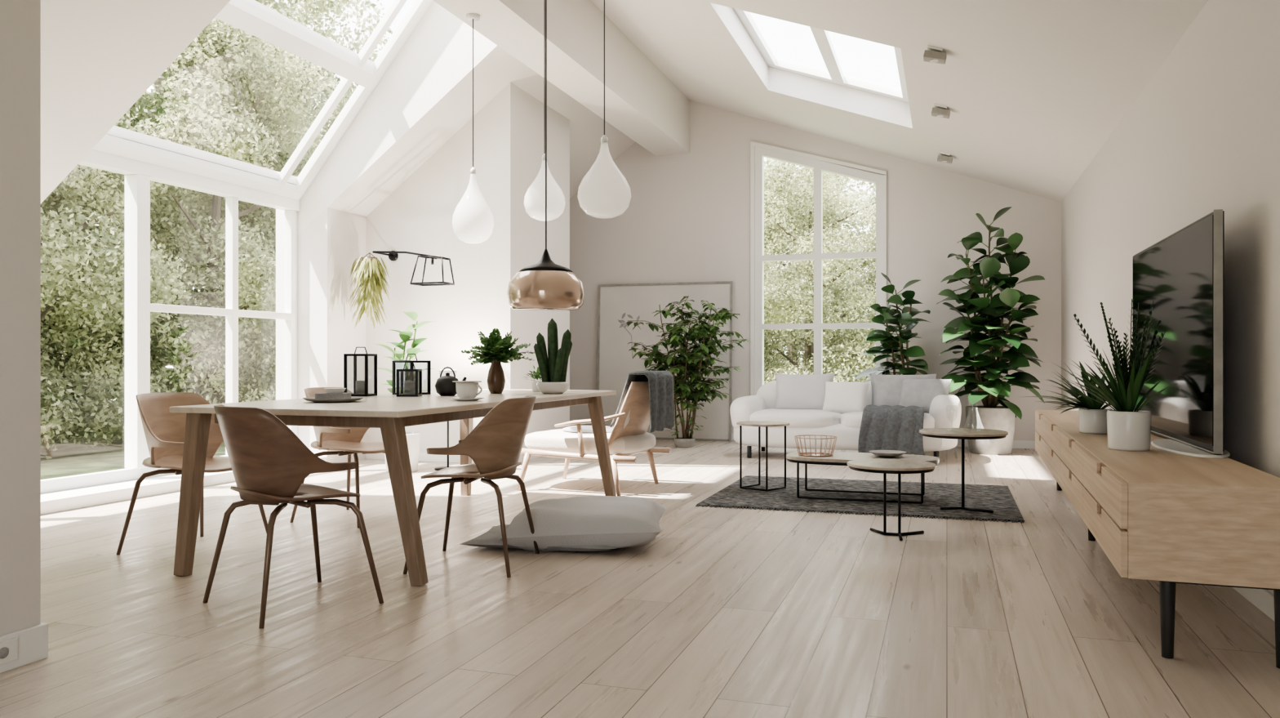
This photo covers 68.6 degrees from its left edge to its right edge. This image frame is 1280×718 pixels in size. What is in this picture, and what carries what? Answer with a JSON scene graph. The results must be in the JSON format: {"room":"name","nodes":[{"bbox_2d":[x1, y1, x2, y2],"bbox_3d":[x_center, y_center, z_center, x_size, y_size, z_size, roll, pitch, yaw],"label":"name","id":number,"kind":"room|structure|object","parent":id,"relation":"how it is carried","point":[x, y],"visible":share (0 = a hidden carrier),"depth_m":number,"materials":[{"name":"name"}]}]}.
{"room":"living-dining room","nodes":[
{"label":"living-dining room","id":0,"kind":"room"},
{"bbox_2d":[0,0,40,635],"bbox_3d":[-2.776,-1.142,1.097,0.200,4.284,4.360,0,0,18],"label":"wall","id":1,"kind":"structure","parent":0,"point":[20,20],"depth_m":3.07,"materials":[{"name":"white paint"}]},
{"bbox_2d":[0,622,48,672],"bbox_3d":[-2.765,0.943,1.103,0.218,0.115,4.378,0,0,18],"label":"baseboard","id":2,"kind":"structure","parent":1,"relation":"attached to","point":[33,641],"depth_m":3.08,"materials":[{"name":"white"}]},
{"bbox_2d":[0,637,17,664],"bbox_3d":[-2.041,0.935,2.950,0.010,0.070,0.180,0,0,18],"label":"wall socket","id":3,"kind":"object","parent":2,"relation":"attached to","point":[8,648],"depth_m":3.01,"materials":[{"name":"white plastic"}]},
{"bbox_2d":[275,207,365,462],"bbox_3d":[-4.077,-0.210,6.225,0.580,2.420,13.700,0,0,18],"label":"wall","id":4,"kind":"structure","parent":0,"point":[327,247],"depth_m":8.90,"materials":[{"name":"white paint"}]},
{"bbox_2d":[40,149,300,493],"bbox_3d":[-4.032,-0.292,6.605,0.130,2.415,4.850,0,0,18],"label":"window","id":5,"kind":"structure","parent":4,"relation":"in","point":[139,175],"depth_m":7.20,"materials":[{"name":"white"}]},
{"bbox_2d":[40,456,326,514],"bbox_3d":[-3.913,0.958,6.566,0.480,0.085,4.850,0,0,18],"label":"trim","id":6,"kind":"structure","parent":4,"relation":"attached to","point":[86,496],"depth_m":6.64,"materials":[{"name":"white paint"}]},
{"bbox_2d":[365,82,569,452],"bbox_3d":[-2.007,-0.820,9.920,2.120,3.640,1.470,0,0,18],"label":"wall","id":7,"kind":"structure","parent":0,"point":[416,217],"depth_m":9.14,"materials":[{"name":"white paint"}]},
{"bbox_2d":[347,252,391,328],"bbox_3d":[-2.565,-0.643,8.905,0.393,0.729,0.409,0,0,-39],"label":"hanging plant","id":8,"kind":"object","parent":7,"relation":"hanging from","point":[370,269],"visible":1,"depth_m":8.82,"materials":[{"name":"green plant"}]},
{"bbox_2d":[372,250,454,285],"bbox_3d":[-2.140,-0.881,8.949,0.869,0.378,0.456,0,0,18],"label":"wall lamp","id":9,"kind":"object","parent":7,"relation":"attached to","point":[393,255],"depth_m":8.79,"materials":[{"name":"black metal"}]},
{"bbox_2d":[365,451,542,462],"bbox_3d":[-1.750,0.955,9.828,1.605,0.090,1.485,0,0,18],"label":"baseboard","id":10,"kind":"structure","parent":7,"relation":"attached to","point":[424,456],"depth_m":9.14,"materials":[{"name":"white wood"}]},
{"bbox_2d":[40,0,1208,255],"bbox_3d":[-0.789,-2.711,5.150,7.500,3.458,13.700,0,0,18],"label":"ceiling","id":11,"kind":"structure","parent":0,"point":[1032,91],"depth_m":7.65,"materials":[{"name":"white paint"}]},
{"bbox_2d":[92,0,432,199],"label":"frame","id":12,"kind":"structure","parent":11,"relation":"attached to","point":[252,17],"depth_m":8.09,"materials":[{"name":"white wood"}]},
{"bbox_2d":[452,13,493,243],"bbox_3d":[-1.245,-1.710,7.004,0.310,1.700,0.310,0,0,18],"label":"pendant lamp","id":13,"kind":"object","parent":11,"relation":"hanging from","point":[473,220],"visible":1,"depth_m":6.91,"materials":[{"name":"white glass"}]},
{"bbox_2d":[524,0,565,221],"bbox_3d":[-0.711,-2.092,6.997,0.310,2.123,0.310,0,0,18],"label":"pendant lamp","id":14,"kind":"object","parent":11,"relation":"hanging from","point":[535,196],"visible":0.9,"depth_m":6.90,"materials":[{"name":"white glass"}]},
{"bbox_2d":[506,0,584,311],"bbox_3d":[-0.540,-1.603,5.395,0.444,2.636,0.444,0,0,18],"label":"dome pendant lamp","id":15,"kind":"object","parent":11,"relation":"hanging from","point":[545,285],"visible":1,"depth_m":5.24,"materials":[{"name":"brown glass"}]},
{"bbox_2d":[432,0,689,155],"bbox_3d":[-1.689,-2.955,5.339,0.450,0.790,13.500,0,0,18],"label":"ceiling beam","id":16,"kind":"structure","parent":11,"relation":"attached to","point":[641,102],"depth_m":8.68,"materials":[{"name":"white paint"}]},
{"bbox_2d":[577,0,631,218],"bbox_3d":[-0.227,-1.891,5.998,0.344,1.983,0.344,0,0,18],"label":"pendant lamp","id":17,"kind":"object","parent":11,"relation":"hanging from","point":[604,192],"visible":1,"depth_m":5.89,"materials":[{"name":"white glass"}]},
{"bbox_2d":[733,8,908,102],"bbox_3d":[1.611,-2.804,8.258,1.430,0.584,2.500,0,0,18],"label":"window","id":18,"kind":"structure","parent":11,"relation":"attached to","point":[835,74],"depth_m":9.11,"materials":[{"name":"white"}]},
{"bbox_2d":[923,44,946,64],"bbox_3d":[2.078,-2.143,6.612,0.156,0.119,0.110,0,0,18],"label":"ceiling spotlight","id":19,"kind":"object","parent":11,"relation":"attached to","point":[933,54],"depth_m":6.57,"materials":[{"name":"white metal"}]},
{"bbox_2d":[931,103,950,118],"bbox_3d":[2.588,-2.132,8.076,0.156,0.119,0.110,0,0,18],"label":"ceiling spotlight","id":20,"kind":"object","parent":11,"relation":"attached to","point":[939,111],"depth_m":8.03,"materials":[{"name":"white metal"}]},
{"bbox_2d":[937,151,952,163],"bbox_3d":[3.213,-2.122,9.891,0.156,0.119,0.110,0,0,18],"label":"ceiling spotlight","id":21,"kind":"object","parent":11,"relation":"attached to","point":[943,157],"depth_m":9.85,"materials":[{"name":"white metal"}]},
{"bbox_2d":[0,439,1279,717],"bbox_3d":[-0.836,1.100,5.166,7.600,0.200,13.700,0,0,18],"label":"floor","id":22,"kind":"structure","parent":0,"point":[727,612],"depth_m":3.60,"materials":[{"name":"brown wood"}]},
{"bbox_2d":[115,391,267,554],"bbox_3d":[-2.358,0.592,4.960,0.564,0.820,0.548,0,0,22],"label":"dining chair","id":23,"kind":"object","parent":22,"relation":"on","point":[164,430],"visible":0.51,"depth_m":5.03,"materials":[{"name":"brown wood"}]},
{"bbox_2d":[203,404,383,627],"bbox_3d":[-1.439,0.592,3.837,0.548,0.820,0.564,0,0,44],"label":"dining chair","id":24,"kind":"object","parent":22,"relation":"on","point":[270,464],"visible":1,"depth_m":3.64,"materials":[{"name":"brown wood"}]},
{"bbox_2d":[289,386,385,527],"bbox_3d":[-1.826,0.592,5.912,0.564,0.820,0.548,0,0,21],"label":"dining chair","id":25,"kind":"object","parent":22,"relation":"on","point":[340,439],"visible":0.56,"depth_m":5.90,"materials":[{"name":"brown wood"}]},
{"bbox_2d":[169,388,616,586],"bbox_3d":[-1.169,0.613,5.454,1.228,0.786,2.758,0,0,18],"label":"dining table","id":26,"kind":"object","parent":22,"relation":"on","point":[391,413],"visible":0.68,"depth_m":4.35,"materials":[{"name":"brown wood"}]},
{"bbox_2d":[302,387,363,402],"bbox_3d":[-1.577,0.185,4.829,0.299,0.070,0.299,0,0,18],"label":"serving dish","id":27,"kind":"object","parent":26,"relation":"on","point":[332,394],"visible":1,"depth_m":4.77,"materials":[{"name":"ceramic"}]},
{"bbox_2d":[343,346,377,395],"bbox_3d":[-1.664,0.074,5.594,0.144,0.292,0.144,0,0,8],"label":"candle lantern","id":28,"kind":"object","parent":26,"relation":"on","point":[360,387],"visible":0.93,"depth_m":5.57,"materials":[{"name":"black metal"}]},
{"bbox_2d":[396,361,422,396],"bbox_3d":[-1.363,0.119,5.548,0.124,0.202,0.124,0,0,-2],"label":"candle lantern","id":29,"kind":"object","parent":26,"relation":"on","point":[409,385],"visible":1,"depth_m":5.52,"materials":[{"name":"black metal"}]},
{"bbox_2d":[391,353,431,394],"bbox_3d":[-1.419,0.094,5.830,0.164,0.252,0.164,0,0,30],"label":"candle lantern","id":30,"kind":"object","parent":26,"relation":"on","point":[393,362],"visible":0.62,"depth_m":5.80,"materials":[{"name":"black metal"}]},
{"bbox_2d":[435,366,466,395],"bbox_3d":[-1.145,0.133,5.626,0.150,0.174,0.181,0,0,-38],"label":"teapot","id":31,"kind":"object","parent":26,"relation":"on","point":[444,385],"visible":0.91,"depth_m":5.59,"materials":[{"name":"black ceramic"}]},
{"bbox_2d":[449,380,484,400],"bbox_3d":[-0.917,0.168,4.982,0.180,0.104,0.180,0,0,18],"label":"coffee cup","id":32,"kind":"object","parent":26,"relation":"on","point":[466,390],"visible":1,"depth_m":4.94,"materials":[{"name":"white ceramic"}]},
{"bbox_2d":[461,328,535,393],"bbox_3d":[-0.894,0.013,5.992,0.408,0.415,0.453,0,0,-27],"label":"potted plant","id":33,"kind":"object","parent":26,"relation":"on","point":[495,349],"visible":1,"depth_m":5.94,"materials":[{"name":"green plant"}]},
{"bbox_2d":[521,365,542,391],"bbox_3d":[-0.703,0.131,6.324,0.209,0.179,0.224,0,0,-40],"label":"pot plant","id":34,"kind":"object","parent":26,"relation":"on","point":[536,375],"visible":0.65,"depth_m":6.29,"materials":[{"name":"green plant"}]},
{"bbox_2d":[533,317,572,393],"bbox_3d":[-0.552,-0.020,5.967,0.225,0.480,0.210,0,0,18],"label":"cactus pot","id":35,"kind":"object","parent":26,"relation":"on","point":[553,366],"visible":1,"depth_m":5.94,"materials":[{"name":"white ceramic"}]},
{"bbox_2d":[374,311,435,471],"bbox_3d":[-2.098,0.285,8.403,0.620,1.431,0.429,0,0,18],"label":"potted plant","id":36,"kind":"object","parent":22,"relation":"on","point":[413,438],"visible":0.51,"depth_m":8.36,"materials":[{"name":"green plant"}]},
{"bbox_2d":[434,369,457,470],"bbox_3d":[-1.741,0.550,8.512,0.240,0.900,0.240,0,0,18],"label":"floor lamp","id":37,"kind":"object","parent":22,"relation":"on","point":[444,371],"visible":0.38,"depth_m":8.49,"materials":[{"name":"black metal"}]},
{"bbox_2d":[403,395,539,577],"bbox_3d":[-0.788,0.592,4.596,0.564,0.820,0.548,0,0,8],"label":"dining chair","id":38,"kind":"object","parent":22,"relation":"on","point":[495,446],"visible":1,"depth_m":4.42,"materials":[{"name":"brown wood"}]},
{"bbox_2d":[460,495,666,551],"bbox_3d":[-0.397,0.886,5.082,1.065,0.255,0.625,0,0,4],"label":"floor cushion","id":39,"kind":"object","parent":22,"relation":"on","point":[593,522],"visible":0.98,"depth_m":4.82,"materials":[{"name":"grey fabric"}]},
{"bbox_2d":[516,370,674,496],"bbox_3d":[-0.318,0.546,7.309,1.136,0.916,0.827,0,0,22],"label":"lounge chair","id":40,"kind":"object","parent":22,"relation":"on","point":[647,397],"visible":0.94,"depth_m":7.01,"materials":[{"name":"white fabric"}]},
{"bbox_2d":[596,280,732,440],"bbox_3d":[0.290,0.025,11.699,1.740,1.950,0.098,0,0,18],"label":"framed artwork","id":41,"kind":"object","parent":22,"relation":"on","point":[619,304],"visible":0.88,"depth_m":11.76,"materials":[{"name":"fabric"}]},
{"bbox_2d":[626,295,751,447],"bbox_3d":[0.522,0.139,10.718,1.113,1.722,1.354,0,0,-42],"label":"ficus tree","id":42,"kind":"object","parent":22,"relation":"on","point":[685,366],"visible":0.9,"depth_m":10.59,"materials":[{"name":"green plant"}]},
{"bbox_2d":[729,373,961,457],"bbox_3d":[2.054,0.574,9.501,2.273,0.852,1.165,0,0,18],"label":"sofa","id":43,"kind":"object","parent":22,"relation":"on","point":[886,411],"visible":0.93,"depth_m":9.27,"materials":[{"name":"white fabric"}]},
{"bbox_2d":[774,373,834,409],"bbox_3d":[1.714,0.355,9.812,0.620,0.414,0.246,0,0,14],"label":"cushion","id":44,"kind":"object","parent":43,"relation":"on","point":[792,391],"depth_m":9.75,"materials":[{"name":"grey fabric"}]},
{"bbox_2d":[822,381,870,413],"bbox_3d":[2.086,0.400,9.534,0.460,0.340,0.259,0,0,26],"label":"cushion","id":45,"kind":"object","parent":43,"relation":"on","point":[841,397],"depth_m":9.46,"materials":[{"name":"white fabric"}]},
{"bbox_2d":[857,404,924,454],"bbox_3d":[2.450,0.681,9.094,0.604,0.444,0.632,0,0,18],"label":"throw blanket","id":46,"kind":"object","parent":43,"relation":"on","point":[880,426],"depth_m":8.82,"materials":[{"name":"grey fabric"}]},
{"bbox_2d":[869,373,936,406],"bbox_3d":[2.656,0.360,9.474,0.660,0.420,0.273,0,0,12],"label":"cushion","id":47,"kind":"object","parent":43,"relation":"on","point":[891,390],"depth_m":9.43,"materials":[{"name":"white fabric"}]},
{"bbox_2d":[898,378,951,413],"bbox_3d":[2.816,0.380,9.318,0.500,0.368,0.281,0,0,28],"label":"cushion","id":48,"kind":"object","parent":43,"relation":"on","point":[921,393],"depth_m":9.26,"materials":[{"name":"grey fabric"}]},
{"bbox_2d":[695,475,1024,522],"bbox_3d":[1.621,0.993,6.842,2.076,0.013,1.686,0,0,18],"label":"area rug","id":49,"kind":"object","parent":22,"relation":"on","point":[999,499],"visible":0.9,"depth_m":6.64,"materials":[{"name":"grey fabric"}]},
{"bbox_2d":[736,420,789,491],"bbox_3d":[0.936,0.734,7.143,0.400,0.499,0.400,0,0,18],"label":"side table","id":50,"kind":"object","parent":49,"relation":"on","point":[755,423],"visible":1,"depth_m":7.13,"materials":[{"name":"black metal"}]},
{"bbox_2d":[786,451,939,503],"bbox_3d":[1.577,0.838,6.691,1.060,0.290,0.548,0,0,18],"label":"coffee table","id":51,"kind":"object","parent":49,"relation":"on","point":[838,458],"visible":0.67,"depth_m":6.61,"materials":[{"name":"beige wood"}]},
{"bbox_2d":[794,434,837,456],"bbox_3d":[1.267,0.625,6.771,0.308,0.134,0.306,0,0,18],"label":"wire basket","id":52,"kind":"object","parent":51,"relation":"on","point":[811,453],"visible":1,"depth_m":6.73,"materials":[{"name":"beige metal"}]},
{"bbox_2d":[868,449,906,457],"bbox_3d":[1.758,0.675,6.664,0.260,0.035,0.260,0,0,18],"label":"serving bowl","id":53,"kind":"object","parent":51,"relation":"on","point":[886,453],"visible":1,"depth_m":6.66,"materials":[{"name":"ceramic"}]},
{"bbox_2d":[919,427,1008,512],"bbox_3d":[2.112,0.727,6.138,0.550,0.514,0.550,0,0,18],"label":"side table","id":54,"kind":"object","parent":49,"relation":"on","point":[962,433],"visible":1,"depth_m":6.07,"materials":[{"name":"black metal"}]},
{"bbox_2d":[847,457,936,540],"bbox_3d":[1.424,0.795,5.321,0.490,0.410,0.490,0,0,18],"label":"side table","id":55,"kind":"object","parent":22,"relation":"on","point":[899,466],"visible":1,"depth_m":5.30,"materials":[{"name":"beige wood"}]},
{"bbox_2d":[853,272,930,382],"bbox_3d":[2.787,0.016,10.375,0.829,1.967,0.769,0,0,18],"label":"leaf plant","id":56,"kind":"object","parent":22,"relation":"on","point":[890,343],"visible":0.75,"depth_m":10.29,"materials":[{"name":"green plant"}]},
{"bbox_2d":[936,206,1044,454],"bbox_3d":[3.722,-0.307,9.976,1.104,2.615,0.967,0,0,18],"label":"rubber plant","id":57,"kind":"object","parent":22,"relation":"on","point":[990,415],"visible":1,"depth_m":9.84,"materials":[{"name":"green plant"}]},
{"bbox_2d":[1035,409,1279,668],"bbox_3d":[2.586,0.700,5.143,0.520,0.600,4.600,0,0,20],"label":"tv console","id":58,"kind":"object","parent":22,"relation":"on","point":[1170,518],"visible":0.99,"depth_m":3.05,"materials":[{"name":"brown wood"}]},
{"bbox_2d":[1024,360,1111,433],"bbox_3d":[2.353,0.205,5.132,0.535,0.387,0.702,0,0,18],"label":"potted fern","id":59,"kind":"object","parent":58,"relation":"on","point":[1092,419],"visible":0.8,"depth_m":5.03,"materials":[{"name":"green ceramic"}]},
{"bbox_2d":[1044,298,1175,450],"bbox_3d":[2.067,0.068,4.188,0.500,0.661,0.578,0,0,18],"label":"potted snake plant","id":60,"kind":"object","parent":58,"relation":"on","point":[1128,428],"visible":1,"depth_m":4.09,"materials":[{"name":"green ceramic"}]},
{"bbox_2d":[1133,208,1230,457],"bbox_3d":[2.590,-0.103,4.638,0.252,1.006,1.806,0,0,18],"label":"television","id":61,"kind":"object","parent":58,"relation":"on","point":[1183,272],"visible":0.94,"depth_m":4.23,"materials":[{"name":"black"}]},
{"bbox_2d":[569,100,1061,440],"bbox_3d":[1.317,-1.147,11.590,7.500,4.293,0.250,0,0,18],"label":"wall","id":62,"kind":"structure","parent":0,"point":[686,219],"depth_m":11.45,"materials":[{"name":"white paint"}]},
{"bbox_2d":[750,140,886,395],"bbox_3d":[2.124,-1.015,11.227,1.600,3.270,0.137,0,0,18],"label":"window","id":63,"kind":"structure","parent":62,"relation":"in","point":[758,151],"depth_m":11.22,"materials":[{"name":"white"}]},
{"bbox_2d":[731,432,1035,448],"bbox_3d":[1.456,0.955,11.405,6.720,0.090,0.015,0,0,18],"label":"baseboard","id":64,"kind":"structure","parent":62,"relation":"attached to","point":[1016,443],"depth_m":10.49,"materials":[{"name":"white wood"}]},
{"bbox_2d":[1061,0,1279,594],"bbox_3d":[2.681,-0.375,4.016,0.200,2.750,13.700,0,0,18],"label":"wall","id":65,"kind":"structure","parent":0,"point":[1202,136],"depth_m":4.53,"materials":[{"name":"white paint"}]},
{"bbox_2d":[1232,586,1275,621],"bbox_3d":[2.576,0.955,4.042,0.015,0.090,13.284,0,0,18],"label":"baseboard","id":66,"kind":"structure","parent":65,"relation":"attached to","point":[1262,598],"depth_m":3.72,"materials":[{"name":"white"}]},
{"label":"outside","id":67,"kind":"structure","parent":0,"visible":0},
{"bbox_2d":[40,398,225,479],"bbox_3d":[-4.021,1.575,11.836,65.000,0.250,70.000,0,0,18],"label":"ground","id":68,"kind":"structure","parent":67,"point":[66,460],"depth_m":13.78,"materials":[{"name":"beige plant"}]},
{"bbox_2d":[40,105,197,464],"bbox_3d":[-8.768,-1.337,13.204,4.912,5.848,4.611,0,0,1],"label":"tree","id":69,"kind":"object","parent":68,"relation":"on","point":[60,319],"visible":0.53,"depth_m":13.26,"materials":[{"name":"green plant"}]},
{"bbox_2d":[41,30,208,432],"bbox_3d":[-13.634,-4.629,17.776,10.020,13.188,10.699,0,0,-5],"label":"tree","id":70,"kind":"object","parent":68,"relation":"on","point":[140,116],"visible":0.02,"depth_m":17.92,"materials":[{"name":"green plant"}]},
{"bbox_2d":[54,0,335,413],"bbox_3d":[-11.653,-5.891,21.846,9.066,15.387,9.647,0,0,-9],"label":"tree","id":71,"kind":"object","parent":68,"relation":"on","point":[133,124],"visible":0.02,"depth_m":20.81,"materials":[{"name":"green plant"}]},
{"bbox_2d":[50,0,355,447],"bbox_3d":[-7.376,-2.503,16.471,4.882,8.286,5.194,0,0,-4],"label":"tree","id":72,"kind":"object","parent":68,"relation":"on","point":[204,110],"visible":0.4,"depth_m":15.74,"materials":[{"name":"green plant"}]},
{"bbox_2d":[177,119,326,399],"bbox_3d":[-6.894,-1.615,20.224,5.403,6.433,5.072,0,0,-16],"label":"tree","id":73,"kind":"object","parent":68,"relation":"on","point":[325,131],"visible":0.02,"depth_m":18.68,"materials":[{"name":"green plant"}]},
{"bbox_2d":[111,0,392,399],"bbox_3d":[-10.214,-4.789,26.775,10.283,13.535,10.980,0,0,2],"label":"tree","id":74,"kind":"object","parent":68,"relation":"on","point":[323,7],"visible":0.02,"depth_m":26.76,"materials":[{"name":"green plant"}]},
{"bbox_2d":[320,83,357,127],"bbox_3d":[-6.239,-2.691,23.958,5.114,8.680,5.442,0,0,-8],"label":"tree","id":75,"kind":"object","parent":68,"relation":"on","point":[350,86],"visible":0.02,"depth_m":22.63,"materials":[{"name":"green plant"}]},
{"bbox_2d":[764,236,784,381],"bbox_3d":[1.071,-1.058,20.750,4.150,5.263,4.420,0,0,22],"label":"tree","id":76,"kind":"object","parent":68,"relation":"on","point":[766,333],"visible":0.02,"depth_m":20.84,"materials":[{"name":"green plant"}]},
{"bbox_2d":[764,158,875,383],"bbox_3d":[3.532,-1.302,19.435,4.843,5.969,4.535,0,0,-28],"label":"tree","id":77,"kind":"object","parent":68,"relation":"on","point":[800,295],"visible":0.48,"depth_m":18.82,"materials":[{"name":"green plant"}]},
{"bbox_2d":[764,157,875,382],"bbox_3d":[4.433,-1.909,25.721,5.537,7.288,5.912,0,0,15],"label":"tree","id":78,"kind":"object","parent":68,"relation":"on","point":[800,359],"visible":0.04,"depth_m":24.86,"materials":[{"name":"green plant"}]},
{"bbox_2d":[826,183,875,328],"bbox_3d":[7.635,-2.126,25.309,4.700,7.496,4.417,0,0,-25],"label":"tree","id":79,"kind":"object","parent":68,"relation":"on","point":[874,206],"visible":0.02,"depth_m":24.76,"materials":[{"name":"green plant"}]},
{"bbox_2d":[864,249,875,344],"bbox_3d":[6.407,-0.779,19.296,3.689,4.678,3.929,0,0,7],"label":"tree","id":80,"kind":"object","parent":68,"relation":"on","point":[868,262],"visible":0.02,"depth_m":19.74,"materials":[{"name":"green plant"}]}
]}

